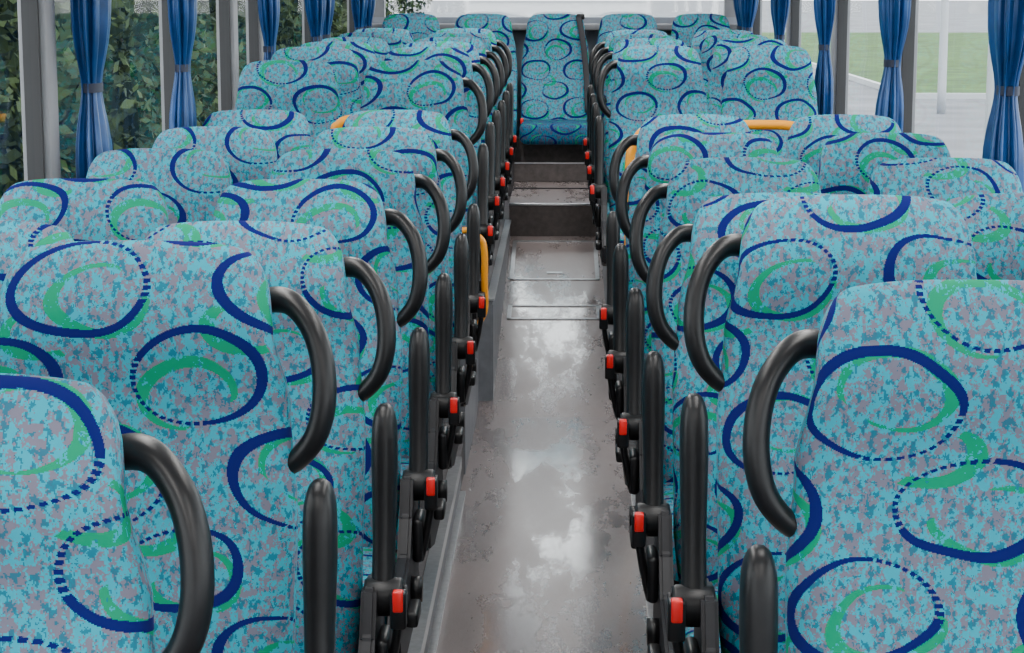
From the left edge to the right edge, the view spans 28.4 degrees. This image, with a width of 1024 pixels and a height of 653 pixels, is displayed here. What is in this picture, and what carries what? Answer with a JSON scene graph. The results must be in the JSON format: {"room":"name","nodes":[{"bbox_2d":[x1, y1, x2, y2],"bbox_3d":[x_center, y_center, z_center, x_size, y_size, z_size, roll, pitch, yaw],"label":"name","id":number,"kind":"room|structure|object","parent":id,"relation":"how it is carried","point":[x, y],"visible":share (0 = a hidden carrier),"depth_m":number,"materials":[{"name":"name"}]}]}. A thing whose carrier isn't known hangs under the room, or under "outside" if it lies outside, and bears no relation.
{"room":"vehicle interior","nodes":[
{"label":"vehicle interior","id":0,"kind":"room"},
{"bbox_2d":[17,0,60,180],"bbox_3d":[-1.189,-0.633,5.075,0.070,1.000,0.100,0,10,1],"label":"pillar","id":1,"kind":"structure","parent":0,"point":[46,7],"depth_m":5.05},
{"bbox_2d":[21,0,44,180],"bbox_3d":[-1.190,-0.623,5.014,0.040,1.000,0.017,0,10,1],"label":"rubber","id":2,"kind":"object","parent":1,"relation":"attached to","point":[30,29],"visible":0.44,"depth_m":5.01,"materials":[{"name":"black"}]},
{"bbox_2d":[158,0,164,131],"bbox_3d":[-1.147,-0.930,6.830,0.070,1.000,0.100,0,10,1],"label":"pillar","id":3,"kind":"structure","parent":0,"point":[159,1],"depth_m":6.79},
{"bbox_2d":[161,0,174,129],"bbox_3d":[-1.148,-0.919,6.769,0.040,1.000,0.017,0,10,1],"label":"rubber","id":4,"kind":"object","parent":3,"relation":"attached to","point":[168,55],"visible":0.33,"depth_m":6.77,"materials":[{"name":"black"}]},
{"bbox_2d":[216,0,238,110],"bbox_3d":[-1.120,-1.119,7.954,0.070,1.000,0.100,0,10,1],"label":"pillar","id":5,"kind":"structure","parent":0,"point":[233,3],"depth_m":7.92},
{"bbox_2d":[219,0,231,110],"bbox_3d":[-1.121,-1.109,7.893,0.040,1.000,0.017,0,10,1],"label":"rubber","id":6,"kind":"object","parent":5,"relation":"attached to","point":[224,5],"visible":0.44,"depth_m":7.89,"materials":[{"name":"black"}]},
{"bbox_2d":[245,0,263,63],"bbox_3d":[-1.102,-1.244,8.693,0.070,1.000,0.100,0,10,1],"label":"pillar","id":7,"kind":"structure","parent":0,"point":[261,43],"depth_m":8.64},
{"bbox_2d":[248,0,258,62],"bbox_3d":[-1.103,-1.234,8.632,0.040,1.000,0.017,0,10,1],"label":"rubber","id":8,"kind":"object","parent":7,"relation":"attached to","point":[252,4],"visible":0.44,"depth_m":8.62,"materials":[{"name":"black"}]},
{"bbox_2d":[302,0,304,43],"bbox_3d":[-1.057,-1.560,10.566,0.070,1.000,0.100,0,10,1],"label":"pillar","id":9,"kind":"structure","parent":0,"point":[303,31],"depth_m":10.51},
{"bbox_2d":[304,0,310,42],"bbox_3d":[-1.058,-1.550,10.505,0.040,1.000,0.017,0,10,1],"label":"rubber","id":10,"kind":"object","parent":9,"relation":"attached to","point":[306,26],"visible":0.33,"depth_m":10.50,"materials":[{"name":"black"}]},
{"bbox_2d":[347,0,348,32],"bbox_3d":[-1.004,-1.935,12.784,0.070,1.000,0.100,0,10,1],"label":"pillar","id":11,"kind":"structure","parent":0,"point":[347,0],"depth_m":12.73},
{"bbox_2d":[349,0,354,32],"bbox_3d":[-1.005,-1.924,12.723,0.040,1.000,0.017,0,10,1],"label":"rubber","id":12,"kind":"object","parent":11,"relation":"attached to","point":[351,21],"visible":0.33,"depth_m":12.71,"materials":[{"name":"black"}]},
{"bbox_2d":[436,236,647,652],"bbox_3d":[0.068,0.923,4.567,0.600,0.660,13.100,0,10,1],"label":"floor","id":13,"kind":"structure","parent":0,"point":[545,561],"depth_m":6.82,"materials":[{"name":"plastic"}]},
{"bbox_2d":[419,441,463,652],"bbox_3d":[-0.741,1.368,2.650,0.937,0.420,9.126,0,10,1],"label":"platform","id":14,"kind":"object","parent":13,"relation":"on","point":[460,453],"depth_m":5.78,"materials":[{"name":"plastic"}]},
{"bbox_2d":[0,220,73,290],"bbox_3d":[-0.903,0.445,3.296,0.473,1.185,0.631,0,10,1],"label":"seat","id":15,"kind":"object","parent":14,"relation":"on","point":[16,237],"visible":0.17,"depth_m":3.43,"materials":[{"name":"fabric"}]},
{"bbox_2d":[0,178,168,240],"bbox_3d":[-0.880,0.319,4.045,0.473,1.185,0.631,0,10,1],"label":"seat","id":16,"kind":"object","parent":14,"relation":"on","point":[88,209],"visible":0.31,"depth_m":4.17,"materials":[{"name":"fabric"}]},
{"bbox_2d":[0,373,214,652],"bbox_3d":[-0.511,0.689,1.739,0.513,1.222,0.648,0,10,1],"label":"seat","id":17,"kind":"object","parent":14,"relation":"on","point":[74,575],"visible":1,"depth_m":1.88,"materials":[{"name":"fabric"}]},
{"bbox_2d":[86,148,231,223],"bbox_3d":[-0.857,0.188,4.823,0.473,1.185,0.631,0,10,1],"label":"seat","id":18,"kind":"object","parent":14,"relation":"on","point":[191,182],"visible":0.24,"depth_m":4.95,"materials":[{"name":"fabric"}]},
{"bbox_2d":[0,240,337,652],"bbox_3d":[-0.462,0.546,2.505,0.513,1.249,0.648,0,10,1],"label":"seat","id":19,"kind":"object","parent":14,"relation":"on","point":[177,337],"visible":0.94,"depth_m":2.64,"materials":[{"name":"fabric"}]},
{"bbox_2d":[152,126,276,183],"bbox_3d":[-0.833,0.058,5.592,0.473,1.185,0.631,0,10,1],"label":"seat","id":20,"kind":"object","parent":14,"relation":"on","point":[249,154],"visible":0.19,"depth_m":5.71,"materials":[{"name":"fabric"}]},
{"bbox_2d":[203,109,311,159],"bbox_3d":[-0.814,-0.075,6.381,0.473,1.185,0.631,0,10,1],"label":"seat","id":21,"kind":"object","parent":14,"relation":"on","point":[290,131],"visible":0.2,"depth_m":6.51,"materials":[{"name":"fabric"}]},
{"bbox_2d":[145,221,407,652],"bbox_3d":[-0.429,0.448,3.279,0.513,1.185,0.648,0,10,1],"label":"seat","id":22,"kind":"object","parent":14,"relation":"on","point":[308,260],"visible":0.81,"depth_m":3.41,"materials":[{"name":"fabric"}]},
{"bbox_2d":[213,179,437,652],"bbox_3d":[-0.406,0.322,4.028,0.513,1.185,0.648,0,10,1],"label":"seat","id":23,"kind":"object","parent":14,"relation":"on","point":[354,212],"visible":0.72,"depth_m":4.15,"materials":[{"name":"fabric"}]},
{"bbox_2d":[358,547,396,647],"bbox_3d":[-0.449,0.544,3.986,0.430,0.126,0.460,0,10,1],"label":"cushion","id":24,"kind":"object","parent":23,"relation":"on","point":[367,551],"depth_m":4.02,"materials":[{"name":"fabric"}]},
{"bbox_2d":[270,148,459,553],"bbox_3d":[-0.382,0.190,4.807,0.513,1.185,0.648,0,10,1],"label":"seat","id":25,"kind":"object","parent":14,"relation":"on","point":[391,174],"visible":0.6,"depth_m":4.93,"materials":[{"name":"fabric"}]},
{"bbox_2d":[396,458,419,549],"bbox_3d":[-0.425,0.413,4.764,0.430,0.126,0.460,0,10,1],"label":"cushion","id":26,"kind":"object","parent":25,"relation":"on","point":[404,461],"depth_m":4.82,"materials":[{"name":"fabric"}]},
{"bbox_2d":[312,127,474,468],"bbox_3d":[-0.358,0.060,5.576,0.513,1.185,0.648,0,10,1],"label":"seat","id":27,"kind":"object","parent":14,"relation":"on","point":[416,145],"visible":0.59,"depth_m":5.70,"materials":[{"name":"fabric"}]},
{"bbox_2d":[343,110,485,406],"bbox_3d":[-0.339,-0.073,6.364,0.513,1.185,0.648,0,10,1],"label":"seat","id":28,"kind":"object","parent":14,"relation":"on","point":[434,124],"visible":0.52,"depth_m":6.49,"materials":[{"name":"fabric"}]},
{"bbox_2d":[408,457,461,652],"bbox_3d":[-0.294,1.181,2.479,0.036,0.006,8.860,0,10,1],"label":"bar","id":29,"kind":"object","parent":14,"relation":"on","point":[435,552],"visible":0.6,"depth_m":5.54,"materials":[{"name":"metal"}]},
{"bbox_2d":[428,491,465,652],"bbox_3d":[-0.272,1.298,2.488,0.020,0.012,8.840,0,10,1],"label":"strip","id":30,"kind":"object","parent":13,"relation":"on","point":[437,623],"visible":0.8,"depth_m":5.84,"materials":[{"name":"metal"}]},
{"bbox_2d":[460,196,510,474],"bbox_3d":[-0.537,0.010,9.713,1.003,0.748,5.280,0,10,1],"label":"raised platform","id":31,"kind":"object","parent":13,"relation":"on","point":[486,355],"visible":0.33,"depth_m":8.26,"materials":[{"name":"plastic"}]},
{"bbox_2d":[234,60,343,145],"bbox_3d":[-0.795,-0.432,7.142,0.473,0.995,0.631,0,10,1],"label":"seat","id":32,"kind":"object","parent":31,"relation":"on","point":[309,88],"visible":0.3,"depth_m":7.28,"materials":[{"name":"fabric"}]},
{"bbox_2d":[271,47,362,115],"bbox_3d":[-0.777,-0.572,7.899,0.473,1.020,0.631,0,10,1],"label":"seat","id":33,"kind":"object","parent":31,"relation":"on","point":[343,61],"visible":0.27,"depth_m":8.04,"materials":[{"name":"fabric"}]},
{"bbox_2d":[300,41,375,89],"bbox_3d":[-0.758,-0.702,8.668,0.473,1.020,0.631,0,10,1],"label":"seat","id":34,"kind":"object","parent":31,"relation":"on","point":[364,53],"visible":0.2,"depth_m":8.81,"materials":[{"name":"fabric"}]},
{"bbox_2d":[330,115,348,128],"bbox_3d":[-0.504,-0.327,7.038,0.274,0.823,0.054,0,10,1],"label":"handrail","id":35,"kind":"object","parent":31,"relation":"on","point":[338,123],"visible":0.11,"depth_m":6.96,"materials":[{"name":"orange"}]},
{"bbox_2d":[322,37,389,62],"bbox_3d":[-0.740,-0.830,9.427,0.473,1.020,0.631,0,10,1],"label":"seat","id":36,"kind":"object","parent":31,"relation":"on","point":[380,47],"visible":0.13,"depth_m":9.57,"materials":[{"name":"fabric"}]},
{"bbox_2d":[338,32,402,50],"bbox_3d":[-0.721,-0.963,10.195,0.473,1.025,0.631,0,10,1],"label":"seat","id":37,"kind":"object","parent":31,"relation":"on","point":[394,41],"visible":0.12,"depth_m":10.34,"materials":[{"name":"fabric"}]},
{"bbox_2d":[354,28,413,46],"bbox_3d":[-0.703,-1.093,10.954,0.473,1.030,0.631,0,10,1],"label":"seat","id":38,"kind":"object","parent":31,"relation":"on","point":[406,37],"visible":0.07,"depth_m":11.10,"materials":[{"name":"fabric"}]},
{"bbox_2d":[359,60,493,320],"bbox_3d":[-0.320,-0.429,7.125,0.513,0.995,0.648,0,10,1],"label":"seat","id":39,"kind":"object","parent":31,"relation":"on","point":[426,85],"visible":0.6,"depth_m":7.27,"materials":[{"name":"fabric"}]},
{"bbox_2d":[384,47,500,271],"bbox_3d":[-0.302,-0.570,7.882,0.513,1.020,0.648,0,10,1],"label":"seat","id":40,"kind":"object","parent":31,"relation":"on","point":[460,58],"visible":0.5,"depth_m":8.03,"materials":[{"name":"fabric"}]},
{"bbox_2d":[404,41,505,251],"bbox_3d":[-0.283,-0.699,8.651,0.513,1.020,0.648,0,10,1],"label":"seat","id":41,"kind":"object","parent":31,"relation":"on","point":[500,181],"visible":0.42,"depth_m":8.80,"materials":[{"name":"fabric"}]},
{"bbox_2d":[416,37,509,227],"bbox_3d":[-0.265,-0.828,9.410,0.513,1.020,0.648,0,10,1],"label":"seat","id":42,"kind":"object","parent":31,"relation":"on","point":[505,165],"visible":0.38,"depth_m":9.56,"materials":[{"name":"fabric"}]},
{"bbox_2d":[426,32,513,206],"bbox_3d":[-0.247,-0.960,10.179,0.513,1.025,0.648,0,10,1],"label":"seat","id":43,"kind":"object","parent":31,"relation":"on","point":[483,38],"visible":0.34,"depth_m":10.33,"materials":[{"name":"fabric"}]},
{"bbox_2d":[462,227,488,324],"bbox_3d":[-0.151,-0.133,7.063,0.138,0.434,0.042,0,10,1],"label":"handrail","id":44,"kind":"object","parent":31,"relation":"on","point":[483,245],"visible":0.24,"depth_m":7.04,"materials":[{"name":"orange"}]},
{"bbox_2d":[436,28,516,189],"bbox_3d":[-0.228,-1.090,10.938,0.513,1.030,0.648,0,10,1],"label":"seat","id":45,"kind":"object","parent":31,"relation":"on","point":[513,138],"visible":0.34,"depth_m":11.09,"materials":[{"name":"fabric"}]},
{"bbox_2d":[509,182,596,235],"bbox_3d":[0.249,-0.362,11.642,0.500,0.838,1.315,0,10,1],"label":"step","id":46,"kind":"structure","parent":13,"relation":"on","point":[535,208],"depth_m":10.96,"materials":[{"name":"plastic"}]},
{"bbox_2d":[507,304,599,319],"bbox_3d":[0.198,-0.068,9.519,0.440,0.033,0.240,0,10,1],"label":"floor hatch","id":47,"kind":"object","parent":13,"relation":"on","point":[509,311],"depth_m":9.51,"materials":[{"name":"metal"}]},
{"bbox_2d":[509,240,599,279],"bbox_3d":[0.221,-0.347,10.466,0.450,0.100,0.800,0,10,1],"label":"floor hatch","id":48,"kind":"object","parent":13,"relation":"on","point":[514,241],"depth_m":10.36,"materials":[{"name":"metal"}]},
{"bbox_2d":[602,265,612,333],"bbox_3d":[0.941,-0.086,10.280,0.973,0.748,4.060,0,10,1],"label":"raised platform","id":49,"kind":"object","parent":13,"relation":"on","point":[610,327],"visible":0.04,"depth_m":9.60,"materials":[{"name":"plastic"}]},
{"bbox_2d":[583,30,666,187],"bbox_3d":[0.635,-1.060,10.770,0.513,1.025,0.648,0,10,1],"label":"seat","id":50,"kind":"object","parent":49,"relation":"on","point":[590,90],"visible":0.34,"depth_m":10.93,"materials":[{"name":"fabric"}]},
{"bbox_2d":[585,34,674,207],"bbox_3d":[0.616,-0.924,9.982,0.513,1.020,0.648,0,10,1],"label":"seat","id":51,"kind":"object","parent":49,"relation":"on","point":[588,154],"visible":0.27,"depth_m":10.14,"materials":[{"name":"fabric"}]},
{"bbox_2d":[587,38,686,231],"bbox_3d":[0.597,-0.791,9.193,0.513,1.020,0.648,0,10,1],"label":"seat","id":52,"kind":"object","parent":49,"relation":"on","point":[621,45],"visible":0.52,"depth_m":9.35,"materials":[{"name":"fabric"}]},
{"bbox_2d":[589,45,707,265],"bbox_3d":[0.578,-0.653,8.405,0.513,1.010,0.648,0,10,1],"label":"seat","id":53,"kind":"object","parent":49,"relation":"on","point":[651,80],"visible":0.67,"depth_m":8.56,"materials":[{"name":"fabric"}]},
{"bbox_2d":[691,30,752,58],"bbox_3d":[1.123,-1.058,10.764,0.473,1.025,0.631,0,10,1],"label":"seat","id":54,"kind":"object","parent":49,"relation":"on","point":[699,37],"visible":0.18,"depth_m":10.91,"materials":[{"name":"fabric"}]},
{"bbox_2d":[701,34,766,97],"bbox_3d":[1.104,-0.923,9.975,0.473,1.020,0.631,0,10,1],"label":"seat","id":55,"kind":"object","parent":49,"relation":"on","point":[708,47],"visible":0.12,"depth_m":10.13,"materials":[{"name":"fabric"}]},
{"bbox_2d":[707,38,787,114],"bbox_3d":[1.085,-0.790,9.187,0.473,1.020,0.631,0,10,1],"label":"seat","id":56,"kind":"object","parent":49,"relation":"on","point":[723,49],"visible":0.16,"depth_m":9.34,"materials":[{"name":"fabric"}]},
{"bbox_2d":[720,45,817,157],"bbox_3d":[1.066,-0.652,8.399,0.473,1.010,0.631,0,10,1],"label":"seat","id":57,"kind":"object","parent":49,"relation":"on","point":[762,82],"visible":0.4,"depth_m":8.55,"materials":[{"name":"fabric"}]},
{"bbox_2d":[631,494,652,617],"bbox_3d":[0.308,1.300,2.474,0.020,0.012,8.840,0,10,1],"label":"strip","id":58,"kind":"object","parent":13,"relation":"on","point":[649,606],"visible":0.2,"depth_m":5.58,"materials":[{"name":"metal"}]},
{"bbox_2d":[372,0,736,129],"bbox_3d":[0.272,-1.200,13.120,2.460,2.900,0.080,0,10,1],"label":"wall","id":59,"kind":"structure","parent":0,"point":[518,35],"depth_m":12.97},
{"bbox_2d":[508,130,588,195],"bbox_3d":[0.260,-0.663,12.702,2.452,1.080,0.916,0,10,1],"label":"step","id":60,"kind":"structure","parent":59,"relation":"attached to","point":[532,163],"depth_m":12.21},
{"bbox_2d":[382,13,439,41],"bbox_3d":[-0.613,-1.505,12.373,0.473,0.811,0.631,0,10,1],"label":"seat","id":61,"kind":"object","parent":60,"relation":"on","point":[419,25],"depth_m":12.53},
{"bbox_2d":[454,13,523,135],"bbox_3d":[-0.163,-1.503,12.363,0.473,0.811,0.631,0,10,1],"label":"seat","id":62,"kind":"object","parent":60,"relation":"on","point":[500,25],"depth_m":12.52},
{"bbox_2d":[519,13,589,144],"bbox_3d":[0.287,-1.501,12.352,0.473,0.811,0.631,0,10,1],"label":"seat","id":63,"kind":"object","parent":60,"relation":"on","point":[555,76],"depth_m":12.50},
{"bbox_2d":[586,13,656,120],"bbox_3d":[0.693,-1.499,12.343,0.473,0.811,0.631,0,10,1],"label":"seat","id":64,"kind":"object","parent":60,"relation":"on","point":[609,23],"depth_m":12.50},
{"bbox_2d":[671,13,729,47],"bbox_3d":[1.143,-1.498,12.332,0.473,0.811,0.631,0,10,1],"label":"seat","id":65,"kind":"object","parent":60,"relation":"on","point":[684,26],"depth_m":12.49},
{"bbox_2d":[372,23,736,30],"bbox_3d":[0.269,-1.907,12.858,2.440,0.040,0.198,0,10,1],"label":"shelf","id":66,"kind":"object","parent":59,"relation":"attached to","point":[660,27],"visible":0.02,"depth_m":12.76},
{"bbox_2d":[752,0,762,34],"bbox_3d":[1.536,-1.925,12.724,0.070,1.000,0.100,0,10,1],"label":"pillar","id":67,"kind":"structure","parent":0,"point":[761,1],"depth_m":12.67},
{"bbox_2d":[753,0,759,34],"bbox_3d":[1.534,-1.914,12.664,0.040,1.000,0.017,0,10,1],"label":"rubber","id":68,"kind":"object","parent":67,"relation":"attached to","point":[756,25],"visible":0.33,"depth_m":12.66,"materials":[{"name":"black"}]},
{"bbox_2d":[786,0,801,47],"bbox_3d":[1.486,-1.575,10.654,0.070,1.000,0.100,0,10,1],"label":"pillar","id":69,"kind":"structure","parent":0,"point":[788,25],"depth_m":10.61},
{"bbox_2d":[791,0,799,46],"bbox_3d":[1.484,-1.565,10.594,0.040,1.000,0.017,0,10,1],"label":"rubber","id":70,"kind":"object","parent":69,"relation":"attached to","point":[795,9],"visible":0.44,"depth_m":10.58,"materials":[{"name":"black"}]},
{"bbox_2d":[830,0,850,113],"bbox_3d":[1.443,-1.276,8.880,0.070,1.000,0.100,0,10,1],"label":"pillar","id":71,"kind":"structure","parent":0,"point":[833,53],"depth_m":8.85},
{"bbox_2d":[835,0,847,113],"bbox_3d":[1.442,-1.265,8.819,0.040,1.000,0.017,0,10,1],"label":"rubber","id":72,"kind":"object","parent":71,"relation":"attached to","point":[842,4],"visible":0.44,"depth_m":8.83,"materials":[{"name":"black"}]},
{"bbox_2d":[901,0,918,132],"bbox_3d":[1.403,-0.993,7.204,0.070,1.000,0.100,0,10,1],"label":"pillar","id":73,"kind":"structure","parent":0,"point":[917,1],"depth_m":7.17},
{"bbox_2d":[901,0,915,132],"bbox_3d":[1.401,-0.983,7.143,0.040,1.000,0.017,0,10,1],"label":"rubber","id":74,"kind":"object","parent":73,"relation":"attached to","point":[907,73],"visible":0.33,"depth_m":7.15,"materials":[{"name":"black"}]},
{"bbox_3d":[-1.179,-1.303,5.378,0.080,0.220,15.380,0,10,1],"label":"wall","id":75,"kind":"structure","parent":0,"visible":0},
{"bbox_2d":[70,0,112,177],"bbox_3d":[-1.082,-0.674,5.226,0.111,0.950,0.259,0,10,1],"label":"window curtain","id":76,"kind":"object","parent":75,"relation":"hanging from","point":[90,19],"visible":0.68,"depth_m":5.19,"materials":[{"name":"blue fabric"}]},
{"bbox_2d":[167,0,196,128],"bbox_3d":[-1.057,-0.884,6.470,0.100,0.950,0.240,0,10,1],"label":"window curtain","id":77,"kind":"object","parent":75,"relation":"hanging from","point":[182,14],"visible":0.74,"depth_m":6.43,"materials":[{"name":"blue fabric"}]},
{"bbox_2d":[257,0,279,60],"bbox_3d":[-1.014,-1.209,8.393,0.096,0.950,0.244,0,10,1],"label":"window curtain","id":78,"kind":"object","parent":75,"relation":"hanging from","point":[268,10],"visible":0.48,"depth_m":8.34,"materials":[{"name":"blue fabric"}]},
{"bbox_2d":[305,0,325,41],"bbox_3d":[-0.970,-1.483,10.020,0.120,0.950,0.301,0,10,1],"label":"window curtain","id":79,"kind":"object","parent":75,"relation":"hanging from","point":[315,9],"visible":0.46,"depth_m":9.95,"materials":[{"name":"blue fabric"}]},
{"bbox_2d":[322,0,334,39],"bbox_3d":[-0.957,-1.550,10.415,0.122,0.950,0.288,0,10,1],"label":"window curtain","id":80,"kind":"object","parent":75,"relation":"hanging from","point":[330,4],"visible":0.22,"depth_m":10.36,"materials":[{"name":"blue fabric"}]},
{"bbox_2d":[351,0,367,29],"bbox_3d":[-0.915,-1.848,12.183,0.130,0.950,0.348,0,10,1],"label":"window curtain","id":81,"kind":"object","parent":75,"relation":"hanging from","point":[359,7],"visible":0.34,"depth_m":12.11,"materials":[{"name":"blue fabric"}]},
{"bbox_2d":[364,0,375,28],"bbox_3d":[-0.909,-1.923,12.628,0.122,0.950,0.360,0,10,1],"label":"window curtain","id":82,"kind":"object","parent":75,"relation":"hanging from","point":[371,3],"visible":0.21,"depth_m":12.57,"materials":[{"name":"blue fabric"}]},
{"bbox_3d":[1.360,-1.293,5.318,0.080,0.220,15.380,0,10,1],"label":"wall","id":83,"kind":"structure","parent":0,"visible":0},
{"bbox_2d":[733,0,741,29],"bbox_3d":[1.428,-1.915,12.577,0.127,0.950,0.397,0,10,1],"label":"window curtain","id":84,"kind":"object","parent":83,"relation":"hanging from","point":[735,2],"visible":0.15,"depth_m":12.53,"materials":[{"name":"blue fabric"}]},
{"bbox_2d":[738,0,758,31],"bbox_3d":[1.421,-1.848,12.179,0.132,0.950,0.386,-1,10,-3],"label":"window curtain","id":85,"kind":"object","parent":83,"relation":"hanging from","point":[747,8],"visible":0.39,"depth_m":12.11,"materials":[{"name":"blue fabric"}]},
{"bbox_2d":[770,0,789,41],"bbox_3d":[1.382,-1.541,10.360,0.115,0.950,0.284,0,10,1],"label":"window curtain","id":86,"kind":"object","parent":83,"relation":"hanging from","point":[779,8],"visible":0.41,"depth_m":10.29,"materials":[{"name":"blue fabric"}]},
{"bbox_2d":[813,0,835,114],"bbox_3d":[1.336,-1.250,8.635,0.108,0.950,0.241,0,10,1],"label":"window curtain","id":87,"kind":"object","parent":83,"relation":"hanging from","point":[824,10],"visible":0.79,"depth_m":8.60,"materials":[{"name":"blue fabric"}]},
{"bbox_2d":[875,0,910,132],"bbox_3d":[1.290,-0.951,6.868,0.120,0.950,0.246,0,10,1],"label":"window curtain","id":88,"kind":"object","parent":83,"relation":"hanging from","point":[894,15],"visible":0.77,"depth_m":6.83,"materials":[{"name":"blue fabric"}]},
{"bbox_2d":[982,0,1023,192],"bbox_3d":[1.254,-0.650,5.082,0.125,0.950,0.264,0,10,1],"label":"window curtain","id":89,"kind":"object","parent":83,"relation":"hanging from","point":[1003,140],"visible":0.73,"depth_m":5.04,"materials":[{"name":"blue fabric"}]},
{"bbox_3d":[0.779,1.389,2.526,0.921,0.420,8.946,0,10,1],"label":"platform","id":90,"kind":"object","parent":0,"visible":0},
{"bbox_2d":[599,114,750,419],"bbox_3d":[0.522,-0.034,6.137,0.513,1.185,0.648,0,10,1],"label":"seat","id":91,"kind":"object","parent":90,"relation":"on","point":[653,128],"visible":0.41,"depth_m":6.27,"materials":[{"name":"fabric"}]},
{"bbox_2d":[605,132,778,485],"bbox_3d":[0.504,0.097,5.358,0.513,1.185,0.648,0,10,1],"label":"seat","id":92,"kind":"object","parent":90,"relation":"on","point":[667,152],"visible":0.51,"depth_m":5.49,"materials":[{"name":"fabric"}]},
{"bbox_2d":[624,120,793,244],"bbox_3d":[0.690,-0.118,6.772,0.632,1.145,0.054,0,10,1],"label":"handrail","id":93,"kind":"object","parent":90,"relation":"on","point":[752,124],"visible":0.12,"depth_m":6.67,"materials":[{"name":"orange"}]},
{"bbox_2d":[617,157,820,584],"bbox_3d":[0.494,0.232,4.560,0.513,1.185,0.648,0,10,1],"label":"seat","id":94,"kind":"object","parent":90,"relation":"on","point":[692,183],"visible":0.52,"depth_m":4.68,"materials":[{"name":"fabric"}]},
{"bbox_2d":[663,482,678,580],"bbox_3d":[0.534,0.455,4.515,0.430,0.126,0.460,0,10,1],"label":"cushion","id":95,"kind":"object","parent":94,"relation":"on","point":[668,486],"depth_m":4.51,"materials":[{"name":"fabric"}]},
{"bbox_2d":[631,192,835,652],"bbox_3d":[0.480,0.368,3.751,0.513,1.185,0.648,0,10,1],"label":"seat","id":96,"kind":"object","parent":90,"relation":"on","point":[718,217],"visible":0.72,"depth_m":3.88,"materials":[{"name":"fabric"}]},
{"bbox_2d":[683,587,720,652],"bbox_3d":[0.520,0.591,3.707,0.430,0.126,0.460,0,10,1],"label":"cushion","id":97,"kind":"object","parent":96,"relation":"on","point":[689,631],"depth_m":3.63,"materials":[{"name":"fabric"}]},
{"bbox_2d":[667,194,976,652],"bbox_3d":[0.486,0.461,2.975,0.513,1.261,0.648,0,10,1],"label":"seat","id":98,"kind":"object","parent":90,"relation":"on","point":[796,254],"visible":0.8,"depth_m":3.10,"materials":[{"name":"fabric"}]},
{"bbox_2d":[785,114,901,177],"bbox_3d":[1.010,-0.033,6.131,0.473,1.185,0.631,0,10,1],"label":"seat","id":99,"kind":"object","parent":90,"relation":"on","point":[808,135],"visible":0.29,"depth_m":6.26,"materials":[{"name":"fabric"}]},
{"bbox_2d":[739,279,1023,652],"bbox_3d":[0.493,0.599,2.228,0.513,1.238,0.648,0,10,1],"label":"seat","id":100,"kind":"object","parent":90,"relation":"on","point":[903,525],"visible":1,"depth_m":2.37,"materials":[{"name":"fabric"}]},
{"bbox_2d":[818,133,950,194],"bbox_3d":[0.992,0.098,5.352,0.473,1.185,0.631,0,10,1],"label":"seat","id":101,"kind":"object","parent":90,"relation":"on","point":[847,163],"visible":0.21,"depth_m":5.48,"materials":[{"name":"fabric"}]},
{"bbox_2d":[867,157,1022,201],"bbox_3d":[0.982,0.233,4.553,0.473,1.185,0.631,0,10,1],"label":"seat","id":102,"kind":"object","parent":90,"relation":"on","point":[946,179],"visible":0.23,"depth_m":4.68,"materials":[{"name":"fabric"}]},
{"bbox_2d":[947,193,1023,279],"bbox_3d":[0.968,0.369,3.745,0.473,1.185,0.631,0,10,1],"label":"seat","id":103,"kind":"object","parent":90,"relation":"on","point":[995,221],"visible":0.18,"depth_m":3.86,"materials":[{"name":"fabric"}]},
{"bbox_3d":[1.359,-0.685,5.380,0.070,1.000,0.100,0,10,1],"label":"pillar","id":104,"kind":"structure","parent":0,"visible":0},
{"bbox_2d":[1018,64,1023,146],"bbox_3d":[1.357,-0.675,5.320,0.040,1.000,0.017,0,10,1],"label":"rubber","id":105,"kind":"object","parent":104,"relation":"attached to","point":[1021,81],"visible":0.02,"depth_m":5.33,"materials":[{"name":"black"}]},
{"label":"outside","id":106,"kind":"structure","parent":0,"visible":0},
{"bbox_2d":[386,0,987,157],"bbox_3d":[54.021,-25.277,166.886,400.000,0.001,460.000,0,10,1],"label":"ground","id":107,"kind":"structure","parent":106,"point":[961,128],"depth_m":201.81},
{"bbox_2d":[0,0,432,198],"bbox_3d":[-6.009,-6.530,37.083,7.147,7.079,65.717,0,10,1],"label":"hedge","id":108,"kind":"object","parent":107,"relation":"on","point":[131,80],"visible":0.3,"depth_m":21.97,"materials":[{"name":"green plant"}]},
{"bbox_2d":[812,62,879,88],"bbox_3d":[11.023,-11.953,87.494,0.150,0.150,73.000,0,10,1],"label":"kerb","id":109,"kind":"object","parent":107,"relation":"on","point":[861,80],"depth_m":59.16,"materials":[{"name":"grey"}]},
{"bbox_2d":[762,32,987,92],"bbox_3d":[46.588,-11.768,86.669,71.000,0.001,73.000,0,10,1],"label":"grass verge","id":110,"kind":"structure","parent":107,"relation":"on","point":[967,53],"depth_m":79.20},
{"bbox_2d":[937,0,948,113],"bbox_3d":[10.539,-8.642,44.952,1.900,7.780,0.240,0,10,1],"label":"street lamp","id":111,"kind":"object","parent":107,"relation":"on","point":[944,13],"visible":1,"depth_m":45.34,"materials":[{"name":"grey"}]},
{"bbox_2d":[916,93,985,98],"bbox_3d":[45.720,-5.727,50.607,71.000,0.150,0.150,0,10,1],"label":"kerb","id":112,"kind":"object","parent":107,"relation":"on","point":[918,95],"depth_m":51.34,"materials":[{"name":"grey"}]},
{"bbox_2d":[984,42,993,137],"bbox_3d":[6.518,-4.995,23.346,1.900,7.780,0.240,0,10,1],"label":"street lamp","id":113,"kind":"object","parent":107,"relation":"on","point":[990,77],"visible":0.15,"depth_m":23.68,"materials":[{"name":"grey"}]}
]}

